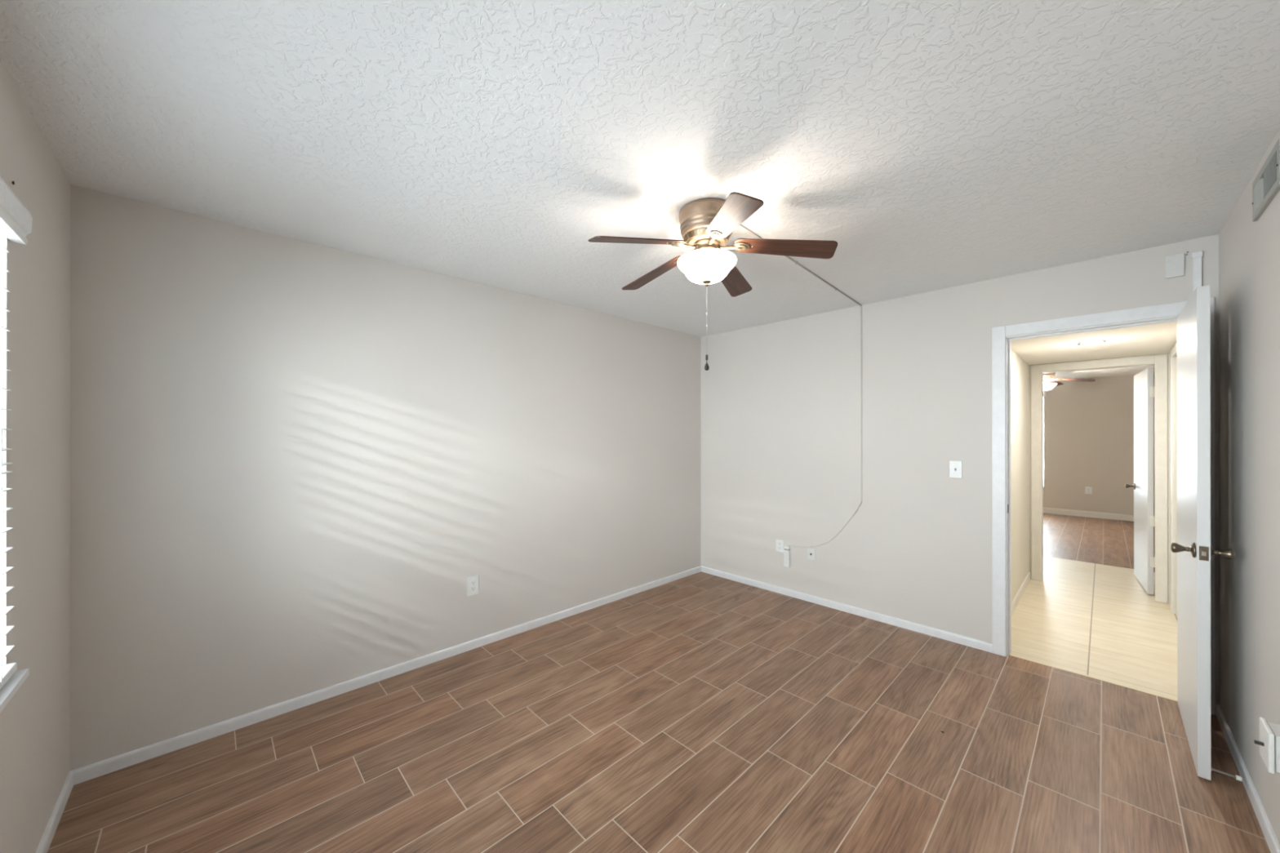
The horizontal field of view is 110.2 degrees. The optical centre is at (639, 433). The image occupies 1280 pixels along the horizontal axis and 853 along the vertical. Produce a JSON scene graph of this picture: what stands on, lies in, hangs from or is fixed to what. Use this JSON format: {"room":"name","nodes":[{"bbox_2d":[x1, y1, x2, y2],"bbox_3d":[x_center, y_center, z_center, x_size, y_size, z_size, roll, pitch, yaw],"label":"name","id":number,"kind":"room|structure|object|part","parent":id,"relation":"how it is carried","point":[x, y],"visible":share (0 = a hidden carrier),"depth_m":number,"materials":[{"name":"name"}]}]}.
{"room":"empty bedroom","nodes":[
{"label":"empty bedroom","id":0,"kind":"room"},
{"bbox_2d":[0,59,70,852],"bbox_3d":[-1.209,0.205,0.578,0.120,2.440,3.319,0,0,-44],"label":"wall","id":1,"kind":"structure","parent":0,"point":[34,724],"depth_m":1.44,"materials":[{"name":"paint"}]},
{"bbox_2d":[0,667,29,712],"bbox_3d":[-1.175,0.682,0.611,0.096,0.020,1.779,0,0,-44],"label":"window sill","id":2,"kind":"structure","parent":1,"relation":"attached to","point":[18,677],"depth_m":1.20,"materials":[{"name":"white paint"}]},
{"bbox_2d":[0,176,32,689],"bbox_3d":[-1.172,0.011,0.615,0.090,1.304,1.807,0,0,-44],"label":"window blind","id":3,"kind":"object","parent":1,"relation":"attached to","point":[15,220],"visible":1,"depth_m":1.20,"materials":[{"name":"white plastic"}]},
{"bbox_3d":[-1.681,0.043,1.136,0.069,1.215,0.002,0,0,-44],"label":"ladder cord","id":4,"kind":"part","parent":3,"relation":"part of","materials":[{"name":"white fabric"}]},
{"bbox_3d":[-1.172,0.651,0.615,0.054,0.023,1.727,0,0,-44],"label":"rail","id":5,"kind":"part","parent":3,"relation":"part of","materials":[{"name":"white plastic"}]},
{"bbox_2d":[35,772,73,852],"bbox_3d":[-1.162,1.396,0.622,0.012,0.057,3.295,0,0,-44],"label":"baseboard","id":6,"kind":"structure","parent":1,"relation":"attached to","point":[44,845],"depth_m":1.62,"materials":[{"name":"white paint"}]},
{"bbox_2d":[69,184,701,770],"bbox_3d":[-0.883,0.207,3.278,4.336,2.440,0.120,0,0,-44],"label":"wall","id":7,"kind":"structure","parent":0,"point":[293,462],"depth_m":2.40,"materials":[{"name":"paint"}]},
{"bbox_2d":[69,565,701,785],"bbox_3d":[-0.837,1.399,3.230,4.096,0.057,0.012,0,0,-44],"label":"baseboard","id":8,"kind":"structure","parent":7,"relation":"attached to","point":[109,765],"depth_m":2.39,"materials":[{"name":"white paint"}]},
{"bbox_2d":[466,575,479,596],"bbox_3d":[-1.110,1.009,2.970,0.078,0.125,0.008,0,0,-44],"label":"wall outlet","id":9,"kind":"object","parent":7,"relation":"attached to","point":[473,582],"visible":1,"depth_m":2.97,"materials":[{"name":"white plastic"}]},
{"bbox_2d":[0,0,1279,337],"bbox_3d":[0.310,-1.064,2.041,4.336,0.100,3.559,0,0,-44],"label":"ceiling","id":10,"kind":"structure","parent":0,"point":[940,144],"depth_m":1.48,"materials":[{"name":"white paint"}]},
{"bbox_2d":[588,191,837,370],"bbox_3d":[0.283,-0.652,2.063,1.069,0.724,1.027,0,0,-44],"label":"ceiling fan","id":11,"kind":"object","parent":10,"relation":"hanging from","point":[707,224],"visible":1,"depth_m":1.95,"materials":[{"name":"brown wood"}]},
{"bbox_3d":[-0.001,-0.820,1.897,0.432,0.006,0.121,-9,16,-24],"label":"blade","id":12,"kind":"part","parent":11,"relation":"part of","materials":[{"name":"brown wood"}]},
{"bbox_3d":[0.079,-0.820,2.283,0.121,0.006,0.432,-17,4,-43],"label":"blade","id":13,"kind":"part","parent":11,"relation":"part of","materials":[{"name":"brown wood"}]},
{"bbox_3d":[0.304,-0.743,2.034,0.267,0.096,0.267,0,0,-44],"label":"lamp shade","id":14,"kind":"part","parent":11,"relation":"part of","materials":[{"name":"white glass"}]},
{"bbox_3d":[0.340,-0.820,1.702,0.121,0.006,0.432,13,6,-8],"label":"blade","id":15,"kind":"part","parent":11,"relation":"part of","materials":[{"name":"brown wood"}]},
{"bbox_3d":[0.471,-0.820,2.325,0.121,0.006,0.432,-14,-15,27],"label":"blade","id":16,"kind":"part","parent":11,"relation":"part of","materials":[{"name":"brown wood"}]},
{"bbox_3d":[0.632,-0.820,1.966,0.432,0.006,0.121,8,-11,12],"label":"blade","id":17,"kind":"part","parent":11,"relation":"part of","materials":[{"name":"brown wood"}]},
{"bbox_2d":[739,224,862,547],"bbox_3d":[1.124,-0.014,2.892,0.577,1.999,2.064,0,0,26],"label":"cable","id":18,"kind":"object","parent":10,"relation":"attached to","point":[740,225],"visible":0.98,"depth_m":3.50,"materials":[{"name":"white plastic"}]},
{"bbox_2d":[47,513,1271,852],"bbox_3d":[3.023,1.479,4.399,11.520,0.100,3.920,0,0,-44],"label":"floor","id":19,"kind":"structure","parent":0,"point":[700,712],"depth_m":2.02,"materials":[{"name":"brown tile"}]},
{"bbox_2d":[1008,653,1177,701],"bbox_3d":[2.645,1.436,2.627,0.022,0.022,0.744,0,0,-44],"label":"threshold","id":20,"kind":"object","parent":19,"relation":"on","point":[1042,663],"visible":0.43,"depth_m":2.60,"materials":[{"name":"beige stone"}]},
{"bbox_2d":[701,234,1219,705],"bbox_3d":[1.829,0.208,3.501,0.120,2.440,3.319,0,0,-44],"label":"wall","id":21,"kind":"structure","parent":0,"point":[781,401],"depth_m":3.39,"materials":[{"name":"paint"}]},
{"bbox_2d":[775,538,783,552],"bbox_3d":[1.254,1.003,4.005,0.008,0.112,0.076,0,0,-44],"label":"wall outlet","id":22,"kind":"object","parent":21,"relation":"attached to","point":[779,543],"visible":1,"depth_m":4.00,"materials":[{"name":"white plastic"}]},
{"bbox_2d":[783,545,790,567],"bbox_3d":[1.298,1.080,3.941,0.032,0.184,0.052,0,0,-44],"label":"adapter","id":23,"kind":"object","parent":21,"relation":"attached to","point":[787,548],"visible":1,"depth_m":3.93,"materials":[{"name":"white plastic"}]},
{"bbox_2d":[807,547,815,560],"bbox_3d":[1.452,1.022,3.795,0.015,0.100,0.072,0,0,-44],"label":"plate","id":24,"kind":"object","parent":21,"relation":"attached to","point":[811,552],"visible":1,"depth_m":3.79,"materials":[{"name":"white plastic"}]},
{"bbox_2d":[701,565,991,653],"bbox_3d":[1.470,1.399,3.778,0.012,0.057,2.397,0,0,-44],"label":"baseboard","id":25,"kind":"structure","parent":21,"relation":"attached to","point":[963,640],"depth_m":3.49,"materials":[{"name":"white paint"}]},
{"bbox_2d":[949,460,962,478],"bbox_3d":[2.160,0.242,3.057,0.018,0.116,0.072,0,0,-44],"label":"light switch","id":26,"kind":"object","parent":21,"relation":"attached to","point":[955,467],"visible":1,"depth_m":3.06,"materials":[{"name":"white plastic"}]},
{"bbox_2d":[991,297,1215,715],"bbox_3d":[2.653,0.366,2.634,0.138,2.121,0.896,0,0,-44],"label":"door frame","id":27,"kind":"structure","parent":21,"relation":"attached to","point":[999,334],"depth_m":2.87,"materials":[{"name":"white paint"}]},
{"bbox_2d":[1164,253,1184,279],"bbox_3d":[2.831,-0.888,2.364,0.014,0.118,0.065,0,0,-44],"label":"blank cover plate","id":28,"kind":"object","parent":21,"relation":"attached to","point":[1175,264],"visible":1,"depth_m":2.36,"materials":[{"name":"white plastic"}]},
{"bbox_2d":[1191,250,1203,293],"bbox_3d":[2.879,-0.818,2.308,0.023,0.244,0.037,0,0,-44],"label":"cord raceway","id":29,"kind":"object","parent":21,"relation":"attached to","point":[1197,256],"visible":0.8,"depth_m":2.30,"materials":[{"name":"white paint"}]},
{"bbox_2d":[1170,284,1242,781],"bbox_3d":[2.588,0.402,2.085,0.754,2.024,0.183,0,0,-44],"label":"door","id":30,"kind":"structure","parent":21,"relation":"in","point":[1193,548],"depth_m":1.88,"materials":[{"name":"white paint"}]},
{"bbox_3d":[2.325,0.491,1.913,0.066,0.066,0.066,0,0,-44],"label":"knob","id":31,"kind":"part","parent":30,"relation":"part of","materials":[{"name":"grey metal"}]},
{"bbox_3d":[2.316,0.491,1.834,0.002,0.058,0.025,0,0,-44],"label":"latch plate","id":32,"kind":"part","parent":30,"relation":"part of","materials":[{"name":"grey metal"}]},
{"bbox_3d":[2.395,0.491,1.839,0.066,0.066,0.066,0,0,-44],"label":"knob","id":33,"kind":"part","parent":30,"relation":"part of","materials":[{"name":"grey metal"}]},
{"bbox_2d":[1010,348,1029,602],"bbox_3d":[3.080,0.374,3.747,2.024,2.107,0.100,0,0,-44],"label":"wall","id":34,"kind":"structure","parent":0,"point":[1019,367],"depth_m":3.91,"materials":[{"name":"paint"}]},
{"bbox_2d":[1011,571,1030,616],"bbox_3d":[3.113,1.390,3.700,2.008,0.075,0.012,0,0,-44],"label":"baseboard","id":35,"kind":"structure","parent":34,"relation":"attached to","point":[1016,599],"depth_m":3.86,"materials":[{"name":"beige paint"}]},
{"bbox_2d":[1010,321,1177,365],"bbox_3d":[3.470,-0.719,3.429,2.144,0.080,1.100,0,0,-44],"label":"ceiling","id":36,"kind":"structure","parent":0,"point":[1154,339],"depth_m":3.40,"materials":[{"name":"white paint"}]},
{"bbox_2d":[1076,340,1106,345],"bbox_3d":[3.345,-0.669,3.309,0.160,0.020,0.160,0,0,-44],"label":"recessed light","id":37,"kind":"object","parent":36,"relation":"in","point":[1091,342],"visible":1,"depth_m":3.28,"materials":[{"name":"silver metal"}]},
{"bbox_2d":[1043,373,1155,515],"bbox_3d":[7.456,0.233,8.028,0.100,2.400,3.000,0,0,-44],"label":"wall","id":38,"kind":"structure","parent":0,"point":[1089,426],"depth_m":7.65,"materials":[{"name":"beige paint"}]},
{"bbox_2d":[1043,396,1044,487],"bbox_3d":[6.989,0.123,8.543,0.040,1.700,1.110,0,0,-44],"label":"window","id":39,"kind":"structure","parent":38,"relation":"in","point":[1043,397],"depth_m":8.13,"materials":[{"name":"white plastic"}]},
{"bbox_2d":[1043,507,1133,521],"bbox_3d":[7.416,1.383,7.988,0.012,0.100,2.800,0,0,-44],"label":"baseboard","id":40,"kind":"structure","parent":38,"relation":"attached to","point":[1046,510],"depth_m":7.67,"materials":[{"name":"beige paint"}]},
{"bbox_2d":[1084,486,1092,494],"bbox_3d":[7.716,0.972,7.679,0.008,0.125,0.085,0,0,-44],"label":"wall outlet","id":41,"kind":"object","parent":38,"relation":"attached to","point":[1088,490],"visible":1,"depth_m":7.68,"materials":[{"name":"white plastic"}]},
{"bbox_2d":[1028,353,1169,603],"bbox_3d":[3.817,0.209,4.526,0.120,2.440,3.000,0,0,-44],"label":"wall","id":42,"kind":"structure","parent":0,"point":[1168,354],"depth_m":3.77,"materials":[{"name":"paint"}]},
{"bbox_2d":[1031,354,1168,603],"bbox_3d":[4.194,0.378,4.124,0.138,2.100,0.870,0,0,-44],"label":"door frame","id":43,"kind":"structure","parent":42,"relation":"attached to","point":[1160,361],"depth_m":3.95,"materials":[{"name":"beige paint"}]},
{"bbox_2d":[1124,367,1155,595],"bbox_3d":[4.728,0.415,4.237,0.108,2.002,0.739,0,0,42],"label":"door","id":44,"kind":"structure","parent":42,"relation":"in","point":[1144,388],"depth_m":4.05,"materials":[{"name":"white paint"}]},
{"bbox_3d":[4.919,0.524,4.484,0.066,0.066,0.066,0,0,41],"label":"knob","id":45,"kind":"part","parent":44,"relation":"part of","materials":[{"name":"grey metal"}]},
{"bbox_2d":[1052,365,1154,378],"bbox_3d":[5.676,-1.019,6.317,5.040,0.100,3.000,0,0,-44],"label":"ceiling","id":46,"kind":"structure","parent":0,"point":[1135,370],"depth_m":7.05,"materials":[{"name":"white paint"}]},
{"bbox_2d":[1043,373,1095,391],"bbox_3d":[6.078,-0.798,6.658,1.029,0.341,0.999,0,0,-44],"label":"ceiling fan","id":47,"kind":"object","parent":46,"relation":"hanging from","point":[1049,383],"visible":0.55,"depth_m":6.57,"materials":[{"name":"brown metal"}]},
{"bbox_3d":[6.051,-0.698,6.677,0.267,0.096,0.267,0,0,-44],"label":"lamp shade","id":48,"kind":"part","parent":47,"relation":"part of","materials":[{"name":"white glass"}]},
{"bbox_3d":[6.334,-0.783,6.836,0.412,0.006,0.121,9,-17,-29],"label":"blade","id":49,"kind":"part","parent":47,"relation":"part of","materials":[{"name":"brown wood"}]},
{"bbox_3d":[6.290,-0.784,6.457,0.412,0.006,0.121,11,-6,42],"label":"blade","id":50,"kind":"part","parent":47,"relation":"part of","materials":[{"name":"brown wood"}]},
{"bbox_2d":[1169,128,1279,844],"bbox_3d":[2.225,0.206,1.509,6.360,2.440,0.139,0,0,-44],"label":"wall","id":51,"kind":"structure","parent":0,"point":[1249,251],"depth_m":1.78,"materials":[{"name":"paint"}]},
{"bbox_2d":[1170,342,1177,613],"bbox_3d":[3.958,0.378,3.284,0.900,2.100,0.014,0,0,-44],"label":"door frame","id":52,"kind":"structure","parent":51,"relation":"attached to","point":[1174,351],"depth_m":3.56,"materials":[{"name":"beige paint"}]},
{"bbox_2d":[1176,356,1177,587],"bbox_3d":[3.981,0.403,3.255,0.760,2.019,0.035,0,0,-44],"label":"door","id":53,"kind":"structure","parent":51,"relation":"in","point":[1176,357],"depth_m":3.52,"materials":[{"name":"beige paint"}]},
{"bbox_2d":[1215,703,1279,852],"bbox_3d":[1.461,1.396,0.851,4.084,0.057,0.012,0,0,-44],"label":"baseboard","id":54,"kind":"structure","parent":51,"relation":"attached to","point":[1271,839],"depth_m":1.75,"materials":[{"name":"white paint"}]},
{"bbox_2d":[1252,137,1279,222],"bbox_3d":[2.203,-0.882,1.570,0.372,0.149,0.014,0,0,-44],"label":"air vent","id":55,"kind":"object","parent":51,"relation":"in","point":[1265,186],"visible":1,"depth_m":1.55,"materials":[{"name":"white metal"}]},
{"bbox_2d":[1253,716,1279,773],"bbox_3d":[1.907,0.937,1.333,0.114,0.116,0.087,0,0,-44],"label":"box","id":56,"kind":"object","parent":51,"relation":"attached to","point":[1269,732],"visible":1,"depth_m":1.32,"materials":[{"name":"white plastic"}]},
{"bbox_3d":[1.892,0.937,1.348,0.114,0.116,0.011,0,0,-44],"label":"plate","id":57,"kind":"part","parent":56,"relation":"part of","materials":[{"name":"white plastic"}]}
]}

